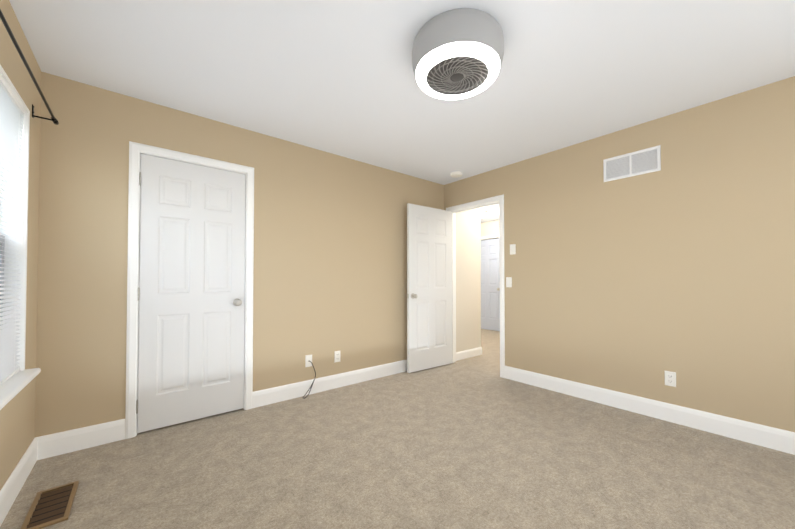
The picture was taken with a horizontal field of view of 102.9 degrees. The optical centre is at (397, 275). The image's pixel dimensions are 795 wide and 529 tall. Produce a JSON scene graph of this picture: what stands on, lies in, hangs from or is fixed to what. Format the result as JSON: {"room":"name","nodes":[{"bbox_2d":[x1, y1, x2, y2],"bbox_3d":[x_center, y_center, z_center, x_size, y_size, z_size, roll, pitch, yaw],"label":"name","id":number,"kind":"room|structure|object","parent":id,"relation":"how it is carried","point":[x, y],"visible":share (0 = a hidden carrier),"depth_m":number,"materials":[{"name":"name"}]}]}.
{"room":"empty bedroom","nodes":[
{"label":"empty bedroom","id":0,"kind":"room"},
{"bbox_2d":[0,0,40,489],"bbox_3d":[-1.122,-0.097,0.485,0.160,2.540,4.001,1,-1,-39],"label":"wall","id":1,"kind":"structure","parent":0,"point":[17,424],"depth_m":1.80,"materials":[{"name":"beige paint"}]},
{"bbox_2d":[0,65,29,370],"bbox_3d":[-1.458,-0.203,0.895,0.160,1.495,2.190,1,-1,-39],"label":"window","id":2,"kind":"structure","parent":1,"relation":"in","point":[22,252],"depth_m":1.75,"materials":[{"name":"white"}]},
{"bbox_2d":[0,74,25,384],"bbox_3d":[-1.765,-0.203,1.365,0.040,1.438,1.027,1,-1,-39],"label":"window blind","id":3,"kind":"object","parent":2,"relation":"attached to","point":[12,112],"visible":1,"depth_m":1.62,"materials":[{"name":"white plastic"}]},
{"bbox_2d":[0,437,39,525],"bbox_3d":[-1.064,1.054,0.533,0.013,0.140,3.731,1,-1,-39],"label":"baseboard","id":4,"kind":"structure","parent":1,"relation":"attached to","point":[12,487],"depth_m":1.66,"materials":[{"name":"white wood"}]},
{"bbox_2d":[0,368,40,409],"bbox_3d":[-1.403,0.530,0.929,0.134,0.030,2.210,1,-1,-39],"label":"window sill","id":5,"kind":"structure","parent":1,"relation":"attached to","point":[13,386],"depth_m":1.54,"materials":[{"name":"white wood"}]},
{"bbox_2d":[0,9,58,124],"bbox_3d":[-1.338,-0.972,0.964,0.098,0.070,2.517,1,-1,-39],"label":"curtain rod","id":6,"kind":"object","parent":1,"relation":"attached to","point":[17,47],"visible":0.94,"depth_m":1.46,"materials":[{"name":"black metal"}]},
{"bbox_2d":[35,72,443,436],"bbox_3d":[-0.860,-0.053,3.214,4.035,2.540,0.120,1,-1,-39],"label":"wall","id":7,"kind":"structure","parent":0,"point":[330,258],"depth_m":2.76,"materials":[{"name":"beige paint"}]},
{"bbox_2d":[40,419,124,459],"bbox_3d":[-2.075,1.080,2.109,0.397,0.140,0.013,1,-1,-39],"label":"baseboard","id":8,"kind":"structure","parent":7,"relation":"attached to","point":[52,445],"depth_m":2.09,"materials":[{"name":"white wood"}]},
{"bbox_2d":[125,141,253,438],"bbox_3d":[-1.632,0.100,2.564,0.844,2.113,0.137,1,-1,-39],"label":"door frame","id":9,"kind":"structure","parent":7,"relation":"attached to","point":[136,150],"depth_m":2.30,"materials":[{"name":"white wood"}]},
{"bbox_2d":[136,154,245,432],"bbox_3d":[-1.616,0.126,2.538,0.721,2.030,0.163,1,-1,-39],"label":"closet door","id":10,"kind":"structure","parent":7,"relation":"in","point":[191,293],"depth_m":2.50,"materials":[{"name":"painted wood"},{"name":"satin nickel"}]},
{"bbox_2d":[303,355,315,398],"bbox_3d":[-0.857,0.973,3.065,0.142,0.384,0.088,1,-1,-39],"label":"outlet","id":11,"kind":"object","parent":7,"relation":"attached to","point":[308,360],"visible":0.98,"depth_m":3.09,"materials":[{"name":"white plastic"}]},
{"bbox_2d":[252,360,406,407],"bbox_3d":[-0.304,1.103,3.549,2.487,0.140,0.041,1,-1,-39],"label":"baseboard","id":12,"kind":"structure","parent":7,"relation":"attached to","point":[268,396],"depth_m":3.20,"materials":[{"name":"white wood"}]},
{"bbox_2d":[334,351,339,362],"bbox_3d":[-0.625,0.847,3.310,0.070,0.115,0.007,1,-1,-39],"label":"electrical outlet","id":13,"kind":"object","parent":7,"relation":"attached to","point":[337,356],"visible":1,"depth_m":3.31,"materials":[{"name":"white plastic"}]},
{"bbox_2d":[0,329,794,528],"bbox_3d":[1.070,1.235,3.706,7.666,0.120,6.220,1,-1,-39],"label":"floor","id":14,"kind":"structure","parent":0,"point":[477,442],"depth_m":1.88,"materials":[{"name":"carpet"}]},
{"bbox_2d":[21,481,78,528],"bbox_3d":[-1.708,1.135,1.565,0.156,0.012,0.355,1,-1,-39],"label":"air vent register","id":15,"kind":"object","parent":14,"relation":"on","point":[50,506],"visible":1,"depth_m":1.55,"materials":[{"name":"brown"}]},
{"bbox_2d":[9,0,794,222],"bbox_3d":[1.070,-1.324,3.747,7.666,0.120,6.220,1,-1,-39],"label":"ceiling","id":16,"kind":"structure","parent":0,"point":[336,77],"depth_m":1.95,"materials":[{"name":"white paint"}]},
{"bbox_2d":[450,171,462,177],"bbox_3d":[0.727,-1.242,3.910,0.150,0.040,0.150,1,-1,-39],"label":"smoke detector","id":17,"kind":"object","parent":16,"relation":"attached to","point":[455,174],"visible":1,"depth_m":3.86,"materials":[{"name":"white plastic"}]},
{"bbox_2d":[412,8,503,99],"bbox_3d":[0.332,-1.197,1.774,0.504,0.198,0.504,1,-1,-39],"label":"ceiling fan","id":18,"kind":"object","parent":16,"relation":"hanging from","point":[457,54],"visible":1,"depth_m":1.62,"materials":[{"name":"grey plastic"}]},
{"bbox_2d":[456,208,480,351],"bbox_3d":[0.294,-0.016,5.483,0.631,2.540,2.280,1,-1,-39],"label":"wall","id":19,"kind":"structure","parent":0,"point":[468,279],"depth_m":4.61,"materials":[{"name":"beige paint"}]},
{"bbox_2d":[456,347,481,360],"bbox_3d":[1.021,1.132,4.579,0.630,0.115,0.012,1,-1,-39],"label":"baseboard","id":20,"kind":"structure","parent":19,"relation":"attached to","point":[464,354],"depth_m":4.56,"materials":[{"name":"white wood"}]},
{"bbox_2d":[481,220,498,236],"bbox_3d":[2.547,0.001,6.562,0.120,2.540,3.720,1,-1,-39],"label":"wall","id":21,"kind":"structure","parent":0,"point":[490,228],"depth_m":7.06,"materials":[{"name":"beige paint"}]},
{"bbox_2d":[481,235,498,239],"bbox_3d":[2.032,0.174,7.171,0.137,2.113,0.886,1,-1,-39],"label":"door frame","id":22,"kind":"structure","parent":21,"relation":"attached to","point":[490,237],"depth_m":7.06,"materials":[{"name":"white wood"}]},
{"bbox_2d":[481,238,499,330],"bbox_3d":[2.038,0.204,7.181,0.163,2.030,0.763,1,-1,-39],"label":"hall door","id":23,"kind":"structure","parent":21,"relation":"in","point":[490,294],"depth_m":7.10,"materials":[{"name":"white paint"}]},
{"bbox_2d":[444,76,794,431],"bbox_3d":[1.885,-0.057,2.960,0.120,2.540,4.001,1,-1,-39],"label":"wall","id":24,"kind":"structure","parent":0,"point":[681,263],"depth_m":2.52,"materials":[{"name":"beige paint"}]},
{"bbox_2d":[446,194,504,377],"bbox_3d":[0.999,0.124,4.034,0.154,2.113,0.886,1,-1,-39],"label":"door frame","id":25,"kind":"structure","parent":24,"relation":"attached to","point":[495,200],"depth_m":3.79,"materials":[{"name":"white wood"}]},
{"bbox_2d":[406,203,451,372],"bbox_3d":[0.428,0.150,4.036,0.763,2.030,0.163,1,-1,-37],"label":"entry door","id":26,"kind":"structure","parent":25,"relation":"attached to","point":[429,287],"depth_m":3.99,"materials":[{"name":"painted wood"},{"name":"satin nickel"}]},
{"bbox_2d":[506,277,511,286],"bbox_3d":[1.262,0.076,3.604,0.020,0.115,0.070,1,-1,-39],"label":"light switch","id":27,"kind":"object","parent":24,"relation":"attached to","point":[508,281],"visible":1,"depth_m":3.60,"materials":[{"name":"white plastic"}]},
{"bbox_2d":[510,244,515,254],"bbox_3d":[1.297,-0.295,3.575,0.011,0.115,0.070,1,-1,-39],"label":"switch","id":28,"kind":"object","parent":24,"relation":"attached to","point":[512,249],"visible":1,"depth_m":3.57,"materials":[{"name":"white plastic"}]},
{"bbox_2d":[603,145,660,181],"bbox_3d":[2.005,-0.953,2.726,0.010,0.205,0.406,1,-1,-39],"label":"air vent","id":29,"kind":"object","parent":24,"relation":"in","point":[643,161],"visible":1,"depth_m":2.71,"materials":[{"name":"white metal"}]},
{"bbox_2d":[504,366,794,454],"bbox_3d":[2.120,1.087,2.552,0.013,0.140,2.802,1,-1,-39],"label":"baseboard","id":30,"kind":"structure","parent":24,"relation":"attached to","point":[757,434],"depth_m":2.50,"materials":[{"name":"white wood"}]},
{"bbox_2d":[665,371,675,386],"bbox_3d":[2.161,0.819,2.511,0.007,0.115,0.070,1,-1,-39],"label":"electrical outlet","id":31,"kind":"object","parent":24,"relation":"attached to","point":[670,378],"visible":1,"depth_m":2.51,"materials":[{"name":"white plastic"}]}
]}

